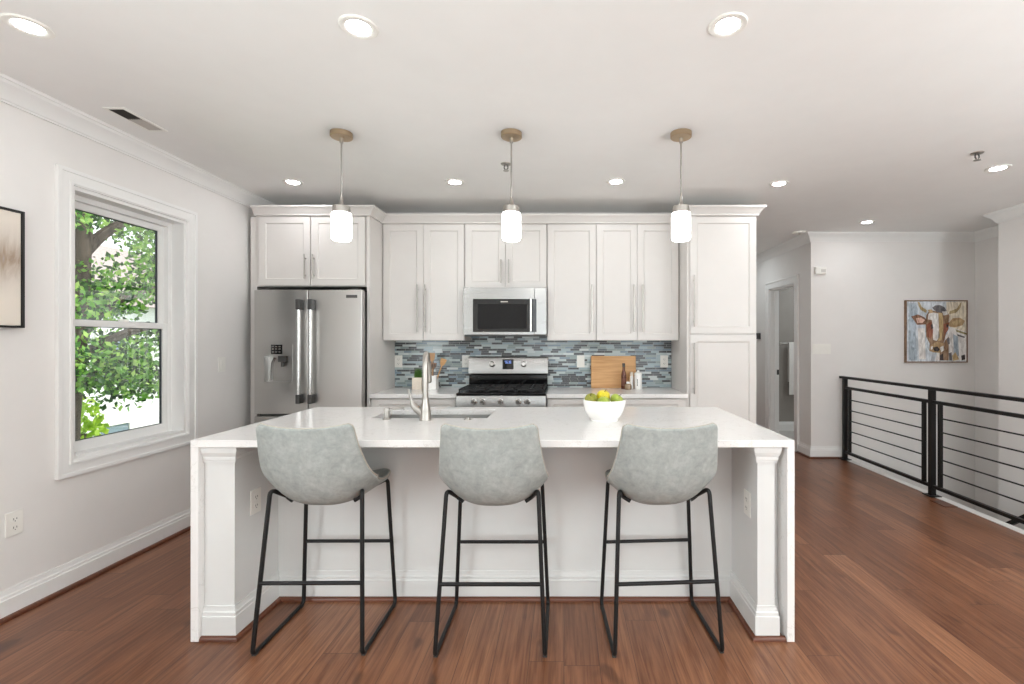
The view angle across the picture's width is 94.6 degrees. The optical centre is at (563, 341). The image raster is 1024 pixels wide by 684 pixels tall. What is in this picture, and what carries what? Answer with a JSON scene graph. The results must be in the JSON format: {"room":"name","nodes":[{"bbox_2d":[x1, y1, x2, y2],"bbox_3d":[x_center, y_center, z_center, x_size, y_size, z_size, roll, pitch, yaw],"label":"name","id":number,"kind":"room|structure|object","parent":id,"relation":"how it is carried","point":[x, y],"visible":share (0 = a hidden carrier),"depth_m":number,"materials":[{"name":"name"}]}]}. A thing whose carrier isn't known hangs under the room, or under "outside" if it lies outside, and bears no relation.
{"room":"kitchen","nodes":[
{"label":"kitchen","id":0,"kind":"room"},
{"bbox_2d":[0,101,266,591],"bbox_3d":[-2.815,1.418,1.010,0.150,5.380,7.520,0,0,0],"label":"wall","id":1,"kind":"structure","parent":0,"point":[68,519],"depth_m":2.62,"materials":[{"name":"paint"}]},
{"bbox_2d":[0,206,24,327],"bbox_3d":[-2.719,-0.360,1.952,0.041,0.581,0.803,0,0,0],"label":"abstract painting","id":2,"kind":"object","parent":1,"relation":"attached to","point":[12,221],"visible":1,"depth_m":2.31,"materials":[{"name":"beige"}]},
{"bbox_2d":[5,509,22,537],"bbox_3d":[-2.736,0.902,2.340,0.008,0.118,0.075,0,0,0],"label":"wall outlet","id":3,"kind":"object","parent":1,"relation":"attached to","point":[13,520],"visible":1,"depth_m":2.33,"materials":[{"name":"white plastic"}]},
{"bbox_2d":[11,515,18,521],"bbox_3d":[-2.733,0.881,2.340,0.002,0.033,0.033,0,0,0],"label":"socket","id":4,"kind":"object","parent":3,"relation":"attached to","point":[14,518],"depth_m":2.34,"materials":[{"name":"grey plastic"}]},
{"bbox_2d":[11,524,18,530],"bbox_3d":[-2.733,0.923,2.340,0.002,0.033,0.033,0,0,0],"label":"socket","id":5,"kind":"object","parent":3,"relation":"attached to","point":[14,527],"depth_m":2.34,"materials":[{"name":"grey plastic"}]},
{"bbox_2d":[0,508,190,618],"bbox_3d":[-2.731,1.288,1.010,0.018,0.140,7.220,0,0,0],"label":"baseboard","id":6,"kind":"structure","parent":1,"relation":"attached to","point":[13,599],"depth_m":2.68,"materials":[{"name":"paint"}]},
{"bbox_2d":[0,526,190,624],"bbox_3d":[-2.712,1.348,1.010,0.020,0.020,7.220,0,0,0],"label":"trim","id":7,"kind":"structure","parent":1,"relation":"attached to","point":[80,582],"depth_m":2.65,"materials":[{"name":"brown wood"}]},
{"bbox_2d":[55,164,197,479],"bbox_3d":[-2.804,-0.107,3.009,0.170,1.702,0.964,0,0,0],"label":"window","id":8,"kind":"structure","parent":1,"relation":"in","point":[175,227],"depth_m":3.04,"materials":[{"name":"paint"}]},
{"bbox_2d":[0,73,275,207],"bbox_3d":[-2.700,-1.221,1.010,0.080,0.102,7.220,0,0,0],"label":"crown molding","id":9,"kind":"structure","parent":1,"relation":"attached to","point":[14,93],"depth_m":2.79,"materials":[{"name":"paint"}]},
{"bbox_2d":[412,377,421,389],"bbox_3d":[-1.372,0.388,4.420,0.088,0.112,0.088,0,0,0],"label":"pot","id":10,"kind":"object","parent":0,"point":[416,381],"depth_m":4.38,"materials":[{"name":"white ceramic"}]},
{"bbox_2d":[0,0,1023,254],"bbox_3d":[1.655,-1.332,2.675,9.090,0.120,10.850,0,0,0],"label":"ceiling","id":11,"kind":"structure","parent":0,"point":[877,110],"depth_m":2.46,"materials":[{"name":"paint"}]},
{"bbox_2d":[0,13,55,38],"bbox_3d":[-2.156,-1.268,1.892,0.152,0.007,0.152,0,0,0],"label":"recessed light","id":12,"kind":"object","parent":11,"relation":"in","point":[23,24],"visible":1,"depth_m":1.89,"materials":[{"name":"white plastic"}]},
{"bbox_2d":[103,107,167,131],"bbox_3d":[-2.442,-1.269,2.688,0.115,0.006,0.285,0,0,0],"label":"ceiling vent","id":13,"kind":"object","parent":11,"relation":"in","point":[122,112],"visible":1,"depth_m":2.67,"materials":[{"name":"white plastic"}]},
{"bbox_2d":[282,179,303,185],"bbox_3d":[-2.154,-1.268,3.736,0.152,0.007,0.152,0,0,0],"label":"recessed light","id":14,"kind":"object","parent":11,"relation":"in","point":[294,182],"visible":1,"depth_m":3.73,"materials":[{"name":"white"}]},
{"bbox_2d":[330,128,352,241],"bbox_3d":[-1.354,-0.945,2.860,0.128,0.654,0.128,0,0,0],"label":"pendant light","id":15,"kind":"object","parent":11,"relation":"hanging from","point":[341,217],"visible":1,"depth_m":2.82,"materials":[{"name":"white glass"}]},
{"bbox_2d":[338,14,378,39],"bbox_3d":[-0.830,-1.268,1.898,0.152,0.007,0.152,0,0,0],"label":"recessed light","id":16,"kind":"object","parent":11,"relation":"in","point":[353,25],"visible":1,"depth_m":1.89,"materials":[{"name":"white plastic"}]},
{"bbox_2d":[445,179,464,185],"bbox_3d":[-0.867,-1.268,3.736,0.152,0.007,0.152,0,0,0],"label":"recessed light","id":17,"kind":"object","parent":11,"relation":"in","point":[455,182],"visible":1,"depth_m":3.73,"materials":[{"name":"white"}]},
{"bbox_2d":[501,162,510,171],"bbox_3d":[-0.414,-1.247,3.357,0.076,0.050,0.076,0,0,0],"label":"sprinkler","id":18,"kind":"object","parent":11,"relation":"attached to","point":[504,164],"visible":0.98,"depth_m":3.35,"materials":[{"name":"silver metal"}]},
{"bbox_2d":[501,128,521,241],"bbox_3d":[-0.320,-0.945,2.860,0.128,0.654,0.128,0,0,0],"label":"pendant light","id":19,"kind":"object","parent":11,"relation":"hanging from","point":[511,216],"visible":1,"depth_m":2.82,"materials":[{"name":"white glass"}]},
{"bbox_2d":[606,178,625,184],"bbox_3d":[0.412,-1.268,3.724,0.152,0.007,0.152,0,0,0],"label":"recessed light","id":20,"kind":"object","parent":11,"relation":"in","point":[615,181],"visible":1,"depth_m":3.71,"materials":[{"name":"white"}]},
{"bbox_2d":[670,128,691,241],"bbox_3d":[0.712,-0.945,2.860,0.128,0.654,0.128,0,0,0],"label":"pendant light","id":21,"kind":"object","parent":11,"relation":"hanging from","point":[681,216],"visible":1,"depth_m":2.82,"materials":[{"name":"white glass"}]},
{"bbox_2d":[708,12,747,37],"bbox_3d":[0.658,-1.268,1.886,0.152,0.007,0.152,0,0,0],"label":"recessed light","id":22,"kind":"object","parent":11,"relation":"in","point":[729,24],"visible":1,"depth_m":1.88,"materials":[{"name":"white plastic"}]},
{"bbox_2d":[769,180,789,186],"bbox_3d":[1.726,-1.268,3.772,0.152,0.007,0.152,0,0,0],"label":"recessed light","id":23,"kind":"object","parent":11,"relation":"in","point":[780,183],"visible":1,"depth_m":3.76,"materials":[{"name":"white plastic"}]},
{"bbox_2d":[792,230,806,234],"bbox_3d":[2.720,-1.260,5.430,0.150,0.025,0.150,0,0,0],"label":"smoke detector","id":24,"kind":"object","parent":11,"relation":"attached to","point":[800,232],"visible":1,"depth_m":5.39,"materials":[{"name":"white plastic"}]},
{"bbox_2d":[859,220,874,223],"bbox_3d":[3.210,-1.268,4.980,0.152,0.007,0.152,0,0,0],"label":"recessed light","id":25,"kind":"object","parent":11,"relation":"in","point":[866,221],"visible":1,"depth_m":4.98,"materials":[{"name":"white"}]},
{"bbox_2d":[970,151,984,161],"bbox_3d":[2.780,-1.247,3.163,0.076,0.050,0.076,0,0,0],"label":"sprinkler","id":26,"kind":"object","parent":11,"relation":"attached to","point":[978,153],"visible":1,"depth_m":3.16,"materials":[{"name":"silver metal"}]},
{"bbox_2d":[984,164,1011,171],"bbox_3d":[3.173,-1.268,3.436,0.152,0.007,0.152,0,0,0],"label":"recessed light","id":27,"kind":"object","parent":11,"relation":"in","point":[996,168],"visible":1,"depth_m":3.43,"materials":[{"name":"white"}]},
{"bbox_2d":[0,431,1023,683],"bbox_3d":[1.355,1.482,2.675,8.490,0.252,10.850,0,0,0],"label":"floor","id":28,"kind":"structure","parent":0,"point":[894,584],"depth_m":2.22,"materials":[{"name":"brown wood"}]},
{"bbox_2d":[254,289,366,422],"bbox_3d":[-2.141,0.446,4.231,0.902,1.785,0.738,0,0,0],"label":"refrigerator","id":29,"kind":"object","parent":28,"relation":"on","point":[310,346],"visible":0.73,"depth_m":3.93,"materials":[{"name":"silver metal"}]},
{"bbox_2d":[251,216,394,423],"bbox_3d":[-2.180,0.140,4.301,1.040,2.436,0.633,0,0,0],"label":"tall cabinet","id":30,"kind":"object","parent":28,"relation":"on","point":[288,252],"visible":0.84,"depth_m":4.03,"materials":[{"name":"paint"}]},
{"bbox_2d":[250,205,766,223],"bbox_3d":[-0.468,-1.117,4.288,4.354,0.076,0.657,0,0,0],"label":"crown molding","id":31,"kind":"structure","parent":30,"relation":"on","point":[373,211],"depth_m":4.23,"materials":[{"name":"paint"}]},
{"bbox_2d":[250,423,396,655],"bbox_3d":[-1.107,0.852,2.217,0.495,1.012,0.495,0,0,0],"label":"bar stool","id":32,"kind":"object","parent":28,"relation":"on","point":[322,465],"visible":1,"depth_m":2.04,"materials":[{"name":"grey fabric"}]},
{"bbox_2d":[371,398,455,406],"bbox_3d":[-1.287,0.918,4.301,0.738,0.880,0.633,0,0,0],"label":"base cabinet","id":33,"kind":"object","parent":28,"relation":"on","point":[375,402],"visible":0.09,"depth_m":4.02,"materials":[{"name":"paint"}]},
{"bbox_2d":[369,387,461,397],"bbox_3d":[-1.288,0.461,4.306,0.741,0.034,0.611,0,0,0],"label":"countertop","id":34,"kind":"structure","parent":33,"relation":"on","point":[396,392],"depth_m":4.05,"materials":[{"name":"white stone"}]},
{"bbox_2d":[412,368,421,389],"bbox_3d":[-1.372,0.344,4.420,0.088,0.201,0.088,0,0,0],"label":"potted grass","id":35,"kind":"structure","parent":34,"relation":"on","point":[417,379],"depth_m":4.38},
{"bbox_2d":[428,375,438,389],"bbox_3d":[-1.232,0.378,4.400,0.092,0.131,0.092,0,0,0],"label":"utensil crock","id":36,"kind":"object","parent":34,"relation":"on","point":[434,385],"visible":0.67,"depth_m":4.35,"materials":[{"name":"white ceramic"}]},
{"bbox_2d":[429,353,434,373],"bbox_3d":[-1.244,0.268,4.424,0.058,0.331,0.021,0,0,0],"label":"wooden spatula","id":37,"kind":"object","parent":36,"relation":"in","point":[432,355],"visible":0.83,"depth_m":4.42,"materials":[{"name":"brown wood"}]},
{"bbox_2d":[431,363,436,375],"bbox_3d":[-1.210,0.312,4.373,0.057,0.242,0.025,0,0,0],"label":"slotted spoon","id":38,"kind":"object","parent":36,"relation":"in","point":[433,365],"visible":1,"depth_m":4.36,"materials":[{"name":"brown wood"}]},
{"bbox_2d":[437,358,446,378],"bbox_3d":[-1.163,0.292,4.411,0.125,0.285,0.014,0,0,-5],"label":"wooden turner","id":39,"kind":"object","parent":36,"relation":"in","point":[442,361],"visible":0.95,"depth_m":4.41,"materials":[{"name":"brown wood"}]},
{"bbox_2d":[433,423,549,657],"bbox_3d":[-0.318,0.852,2.208,0.495,1.012,0.495,0,0,0],"label":"bar stool","id":40,"kind":"object","parent":28,"relation":"on","point":[499,466],"visible":1,"depth_m":2.02,"materials":[{"name":"grey fabric"}]},
{"bbox_2d":[199,447,785,641],"bbox_3d":[-0.322,0.918,2.664,2.660,0.880,1.077,0,0,0],"label":"base cabinet","id":41,"kind":"object","parent":28,"relation":"on","point":[575,485],"visible":0.57,"depth_m":2.49,"materials":[{"name":"paint"}]},
{"bbox_2d":[250,487,260,515],"bbox_3d":[-1.508,0.778,2.300,0.008,0.118,0.075,0,0,0],"label":"wall outlet","id":42,"kind":"object","parent":41,"relation":"attached to","point":[255,495],"visible":1,"depth_m":2.29,"materials":[{"name":"white plastic"}]},
{"bbox_2d":[191,407,794,641],"bbox_3d":[-0.323,0.900,2.668,2.732,0.913,1.089,0,0,0],"label":"countertop","id":43,"kind":"structure","parent":41,"relation":"on","point":[557,426],"depth_m":2.26,"materials":[{"name":"white stone"}]},
{"bbox_2d":[382,407,404,419],"bbox_3d":[-0.986,0.411,2.719,0.122,0.066,0.048,0,0,-31],"label":"soap dispenser","id":44,"kind":"object","parent":43,"relation":"on","point":[386,410],"visible":1,"depth_m":2.69,"materials":[{"name":"silver metal"}]},
{"bbox_2d":[407,351,431,420],"bbox_3d":[-0.819,0.249,2.739,0.130,0.390,0.203,0,0,0],"label":"faucet","id":45,"kind":"object","parent":43,"relation":"on","point":[424,412],"visible":1,"depth_m":2.66,"materials":[{"name":"silver metal"}]},
{"bbox_2d":[390,415,489,417],"bbox_3d":[-0.790,0.590,2.913,0.704,0.224,0.359,0,0,0],"label":"sink","id":46,"kind":"object","parent":43,"relation":"in","point":[391,416],"visible":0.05,"depth_m":3.09,"materials":[{"name":"grey metal"}]},
{"bbox_2d":[583,397,625,422],"bbox_3d":[0.228,0.384,2.665,0.242,0.120,0.242,0,0,0],"label":"bowl","id":47,"kind":"object","parent":43,"relation":"on","point":[602,412],"visible":0.92,"depth_m":2.57,"materials":[{"name":"white ceramic"}]},
{"bbox_2d":[584,393,597,401],"bbox_3d":[0.154,0.324,2.658,0.075,0.074,0.074,0,0,23],"label":"apple","id":48,"kind":"object","parent":47,"relation":"in","point":[591,396],"visible":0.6,"depth_m":2.64,"materials":[{"name":"green food"}]},
{"bbox_2d":[597,390,609,398],"bbox_3d":[0.226,0.309,2.695,0.079,0.078,0.079,0,0,-36],"label":"apple","id":49,"kind":"object","parent":47,"relation":"in","point":[602,393],"visible":0.61,"depth_m":2.67,"materials":[{"name":"yellow food"}]},
{"bbox_2d":[597,397,609,401],"bbox_3d":[0.220,0.337,2.602,0.075,0.073,0.074,0,0,5],"label":"apple","id":50,"kind":"object","parent":47,"relation":"in","point":[601,399],"visible":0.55,"depth_m":2.58,"materials":[{"name":"green food"}]},
{"bbox_2d":[610,394,622,401],"bbox_3d":[0.299,0.328,2.665,0.072,0.069,0.073,0,0,4],"label":"apple","id":51,"kind":"object","parent":47,"relation":"in","point":[615,397],"visible":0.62,"depth_m":2.64,"materials":[{"name":"green food"}]},
{"bbox_2d":[744,489,750,517],"bbox_3d":[0.884,0.778,2.270,0.008,0.118,0.075,0,0,0],"label":"wall outlet","id":52,"kind":"object","parent":41,"relation":"attached to","point":[747,495],"visible":1,"depth_m":2.26,"materials":[{"name":"white plastic"}]},
{"bbox_2d":[456,356,547,406],"bbox_3d":[-0.533,0.749,4.247,0.762,1.219,0.687,0,0,0],"label":"range","id":53,"kind":"object","parent":28,"relation":"on","point":[494,381],"visible":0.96,"depth_m":4.48,"materials":[{"name":"silver metal"}]},
{"bbox_2d":[456,387,547,394],"bbox_3d":[-0.533,0.443,4.240,0.762,0.020,0.520,0,0,0],"label":"cooktop","id":54,"kind":"object","parent":53,"relation":"in","point":[461,392],"depth_m":4.01,"materials":[{"name":"black metal"}]},
{"bbox_2d":[547,398,686,406],"bbox_3d":[0.453,0.918,4.301,1.202,0.880,0.633,0,0,0],"label":"base cabinet","id":55,"kind":"object","parent":28,"relation":"on","point":[551,402],"visible":0.08,"depth_m":4.02,"materials":[{"name":"paint"}]},
{"bbox_2d":[547,387,687,397],"bbox_3d":[0.453,0.461,4.306,1.203,0.034,0.611,0,0,0],"label":"countertop","id":56,"kind":"structure","parent":55,"relation":"on","point":[553,392],"depth_m":4.13,"materials":[{"name":"white stone"}]},
{"bbox_2d":[591,356,635,387],"bbox_3d":[0.481,0.290,4.571,0.438,0.308,0.070,0,0,0],"label":"cutting board","id":57,"kind":"object","parent":56,"relation":"on","point":[606,371],"visible":0.8,"depth_m":4.56,"materials":[{"name":"brown wood"}]},
{"bbox_2d":[621,363,625,388],"bbox_3d":[0.566,0.322,4.455,0.049,0.243,0.049,0,0,0],"label":"oil bottle","id":58,"kind":"object","parent":56,"relation":"on","point":[623,374],"visible":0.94,"depth_m":4.44,"materials":[{"name":"brown glass"}]},
{"bbox_2d":[625,375,631,389],"bbox_3d":[0.600,0.376,4.395,0.066,0.136,0.066,0,0,0],"label":"spice jar","id":59,"kind":"object","parent":56,"relation":"on","point":[628,386],"visible":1,"depth_m":4.37,"materials":[{"name":"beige glass"}]},
{"bbox_2d":[630,372,633,388],"bbox_3d":[0.645,0.364,4.490,0.038,0.160,0.038,0,0,0],"label":"salt shaker","id":60,"kind":"object","parent":56,"relation":"on","point":[631,373],"visible":0.79,"depth_m":4.47,"materials":[{"name":"white ceramic"}]},
{"bbox_2d":[634,370,641,388],"bbox_3d":[0.703,0.355,4.455,0.074,0.178,0.074,0,0,0],"label":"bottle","id":61,"kind":"object","parent":56,"relation":"on","point":[638,375],"visible":1,"depth_m":4.43,"materials":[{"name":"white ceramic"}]},
{"bbox_2d":[600,422,723,657],"bbox_3d":[0.441,0.852,2.220,0.495,1.012,0.495,0,0,-3],"label":"bar stool","id":62,"kind":"object","parent":28,"relation":"on","point":[651,466],"visible":1,"depth_m":2.04,"materials":[{"name":"grey fabric"}]},
{"bbox_2d":[672,216,755,423],"bbox_3d":[1.353,0.140,4.301,0.593,2.436,0.633,0,0,0],"label":"pantry cabinet","id":63,"kind":"object","parent":28,"relation":"on","point":[714,353],"visible":0.72,"depth_m":4.03,"materials":[{"name":"paint"}]},
{"bbox_2d":[847,460,1023,534],"bbox_3d":[3.274,2.730,4.200,0.072,2.756,2.600,0,0,0],"label":"trim","id":64,"kind":"structure","parent":28,"relation":"on","point":[961,506],"depth_m":3.96,"materials":[{"name":"paint"}]},
{"bbox_2d":[839,376,1023,523],"bbox_3d":[3.240,0.874,4.184,0.100,0.956,2.628,0,0,0],"label":"stair railing","id":65,"kind":"object","parent":64,"relation":"on","point":[847,400],"visible":1,"depth_m":4.12,"materials":[{"name":"black metal"}]},
{"bbox_2d":[930,500,956,506],"bbox_3d":[3.183,1.355,3.940,0.106,0.005,0.160,0,0,0],"label":"floor vent","id":66,"kind":"object","parent":28,"relation":"in","point":[940,502],"visible":1,"depth_m":3.94,"materials":[{"name":"brown wood"}]},
{"bbox_2d":[386,213,671,387],"bbox_3d":[-0.540,1.418,6.356,4.400,5.380,3.488,0,0,0],"label":"wall","id":67,"kind":"structure","parent":0,"point":[563,371],"depth_m":4.61,"materials":[{"name":"blue glass"}]},
{"bbox_2d":[395,355,401,366],"bbox_3d":[-1.622,0.190,4.608,0.075,0.118,0.008,0,0,0],"label":"wall outlet","id":68,"kind":"object","parent":67,"relation":"attached to","point":[398,358],"visible":1,"depth_m":4.61,"materials":[{"name":"white plastic"}]},
{"bbox_2d":[383,224,470,340],"bbox_3d":[-1.283,-0.546,4.436,0.748,1.064,0.363,0,0,0],"label":"upper cabinet","id":69,"kind":"object","parent":67,"relation":"attached to","point":[424,264],"visible":0.98,"depth_m":4.30,"materials":[{"name":"paint"}]},
{"bbox_2d":[462,355,469,366],"bbox_3d":[-0.962,0.190,4.608,0.075,0.118,0.008,0,0,0],"label":"wall outlet","id":70,"kind":"object","parent":67,"relation":"attached to","point":[464,357],"visible":0.93,"depth_m":4.61,"materials":[{"name":"white plastic"}]},
{"bbox_2d":[465,224,546,287],"bbox_3d":[-0.531,-0.784,4.436,0.751,0.588,0.363,0,0,0],"label":"upper cabinet","id":71,"kind":"object","parent":67,"relation":"attached to","point":[491,261],"visible":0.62,"depth_m":4.30,"materials":[{"name":"paint"}]},
{"bbox_2d":[463,288,546,335],"bbox_3d":[-0.530,-0.270,4.393,0.746,0.436,0.437,0,0,0],"label":"microwave","id":72,"kind":"object","parent":71,"relation":"attached to","point":[486,311],"visible":0.97,"depth_m":4.22,"materials":[{"name":"silver metal"}]},
{"bbox_2d":[547,224,595,340],"bbox_3d":[0.070,-0.546,4.436,0.447,1.064,0.363,0,0,0],"label":"upper cabinet","id":73,"kind":"object","parent":67,"relation":"attached to","point":[571,248],"visible":1,"depth_m":4.30,"materials":[{"name":"paint"}]},
{"bbox_2d":[577,355,584,366],"bbox_3d":[0.164,0.190,4.607,0.075,0.118,0.010,0,0,0],"label":"light switch","id":74,"kind":"object","parent":67,"relation":"attached to","point":[580,358],"visible":1,"depth_m":4.61,"materials":[{"name":"white plastic"}]},
{"bbox_2d":[595,224,678,340],"bbox_3d":[0.674,-0.546,4.436,0.758,1.064,0.363,0,0,0],"label":"upper cabinet","id":75,"kind":"object","parent":67,"relation":"attached to","point":[637,265],"visible":0.89,"depth_m":4.30,"materials":[{"name":"paint"}]},
{"bbox_2d":[660,355,667,366],"bbox_3d":[0.982,0.190,4.608,0.075,0.118,0.008,0,0,0],"label":"wall outlet","id":76,"kind":"object","parent":67,"relation":"attached to","point":[663,358],"visible":1,"depth_m":4.61,"materials":[{"name":"white plastic"}]},
{"bbox_2d":[779,287,793,421],"bbox_3d":[4.305,0.043,6.460,2.590,2.630,1.680,0,0,0],"label":"wall","id":77,"kind":"structure","parent":0,"point":[786,296],"depth_m":7.20,"materials":[{"name":"paint"}]},
{"bbox_2d":[779,422,793,430],"bbox_3d":[4.255,1.288,7.191,2.490,0.140,0.018,0,0,0],"label":"baseboard","id":78,"kind":"structure","parent":77,"relation":"attached to","point":[783,426],"depth_m":7.18,"materials":[{"name":"paint"}]},
{"bbox_3d":[3.615,0.023,7.165,0.690,0.040,0.069,0,0,0],"label":"towel bar","id":79,"kind":"object","parent":77,"relation":"attached to","visible":0},
{"bbox_2d":[788,342,793,394],"bbox_3d":[3.595,0.399,7.140,0.370,0.798,0.052,0,0,0],"label":"towel","id":80,"kind":"object","parent":79,"relation":"hanging from","point":[791,344],"visible":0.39,"depth_m":7.12,"materials":[{"name":"white fabric"}]},
{"bbox_2d":[756,242,820,445],"bbox_3d":[2.950,1.418,6.800,0.120,5.380,2.600,0,0,0],"label":"wall","id":81,"kind":"structure","parent":0,"point":[802,260],"depth_m":5.65,"materials":[{"name":"paint"}]},
{"bbox_2d":[756,333,760,338],"bbox_3d":[2.874,-0.087,6.950,0.032,0.090,0.100,0,0,0],"label":"thermostat","id":82,"kind":"object","parent":81,"relation":"attached to","point":[758,335],"visible":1,"depth_m":6.91,"materials":[{"name":"grey plastic"}]},
{"bbox_2d":[765,274,798,450],"bbox_3d":[2.937,0.262,6.235,0.146,2.193,0.926,0,0,0],"label":"door frame","id":83,"kind":"structure","parent":81,"relation":"in","point":[772,289],"depth_m":6.58,"materials":[{"name":"paint"}]},
{"bbox_2d":[756,423,841,456],"bbox_3d":[3.061,1.288,6.741,0.378,0.140,2.518,0,0,0],"label":"baseboard","id":84,"kind":"structure","parent":81,"relation":"attached to","point":[812,451],"depth_m":5.49,"materials":[{"name":"paint"}]},
{"bbox_2d":[796,451,841,458],"bbox_3d":[3.051,1.348,6.731,0.398,0.020,2.538,0,0,0],"label":"trim","id":85,"kind":"structure","parent":81,"relation":"attached to","point":[798,452],"depth_m":5.47,"materials":[{"name":"brown wood"}]},
{"bbox_2d":[821,242,974,509],"bbox_3d":[3.980,1.418,5.560,1.940,5.380,0.120,0,0,0],"label":"wall","id":86,"kind":"structure","parent":0,"point":[865,286],"depth_m":5.50,"materials":[{"name":"paint"}]},
{"bbox_2d":[814,267,825,273],"bbox_3d":[2.990,-0.833,5.481,0.130,0.082,0.037,0,0,0],"label":"sensor","id":87,"kind":"object","parent":86,"relation":"attached to","point":[817,270],"visible":1,"depth_m":5.46,"materials":[{"name":"white plastic"}]},
{"bbox_2d":[812,344,830,353],"bbox_3d":[3.008,0.082,5.495,0.210,0.105,0.011,0,0,0],"label":"light switch","id":88,"kind":"object","parent":86,"relation":"attached to","point":[816,348],"visible":1,"depth_m":5.49,"materials":[{"name":"white plastic"}]},
{"bbox_2d":[904,300,967,362],"bbox_3d":[4.339,-0.123,5.484,0.722,0.727,0.031,0,0,0],"label":"cow painting","id":89,"kind":"object","parent":86,"relation":"attached to","point":[935,331],"visible":1,"depth_m":5.47,"materials":[{"name":"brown paint"}]},
{"bbox_2d":[975,237,997,518],"bbox_3d":[4.880,1.418,5.065,0.140,5.380,0.870,0,0,0],"label":"wall","id":90,"kind":"structure","parent":0,"point":[986,251],"depth_m":5.34,"materials":[{"name":"paint"}]},
{"bbox_2d":[998,216,1023,529],"bbox_3d":[4.615,1.418,0.940,0.670,5.380,7.380,0,0,0],"label":"wall","id":91,"kind":"structure","parent":0,"point":[1010,232],"depth_m":4.51,"materials":[{"name":"paint"}]},
{"bbox_2d":[756,203,1023,263],"bbox_3d":[3.810,-1.221,2.700,2.000,0.102,10.600,0,0,0],"label":"crown molding","id":92,"kind":"structure","parent":91,"relation":"attached to","point":[1013,212],"depth_m":5.46,"materials":[{"name":"paint"}]},
{"bbox_2d":[1006,514,1023,525],"bbox_3d":[4.238,1.343,3.975,0.087,1.688,2.050,0,0,0],"label":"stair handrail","id":93,"kind":"object","parent":91,"relation":"attached to","point":[1012,522],"visible":0.1,"depth_m":4.39,"materials":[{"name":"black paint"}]},
{"label":"outside","id":94,"kind":"structure","parent":0,"visible":0},
{"bbox_3d":[-24.170,4.508,12.500,41.660,0.300,65.000,0,0,0],"label":"ground","id":95,"kind":"structure","parent":94,"visible":0},
{"bbox_2d":[81,397,109,438],"bbox_3d":[-9.187,2.788,9.001,0.912,3.505,0.930,0,0,0],"label":"shrub","id":96,"kind":"object","parent":95,"relation":"on","point":[88,425],"visible":0.09,"depth_m":9.04,"materials":[{"name":"green plant"}]},
{"bbox_2d":[75,210,158,439],"bbox_3d":[-7.925,-0.057,8.033,4.356,8.838,6.239,0,0,3],"label":"tree","id":97,"kind":"object","parent":95,"relation":"on","point":[91,302],"visible":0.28,"depth_m":7.35,"materials":[{"name":"green plant"}]},
{"bbox_2d":[81,245,158,436],"bbox_3d":[-16.500,0.458,16.500,5.800,7.800,15.800,0,0,0],"label":"house","id":98,"kind":"structure","parent":95,"relation":"on","point":[122,420],"depth_m":15.43,"materials":[{"name":"white"}]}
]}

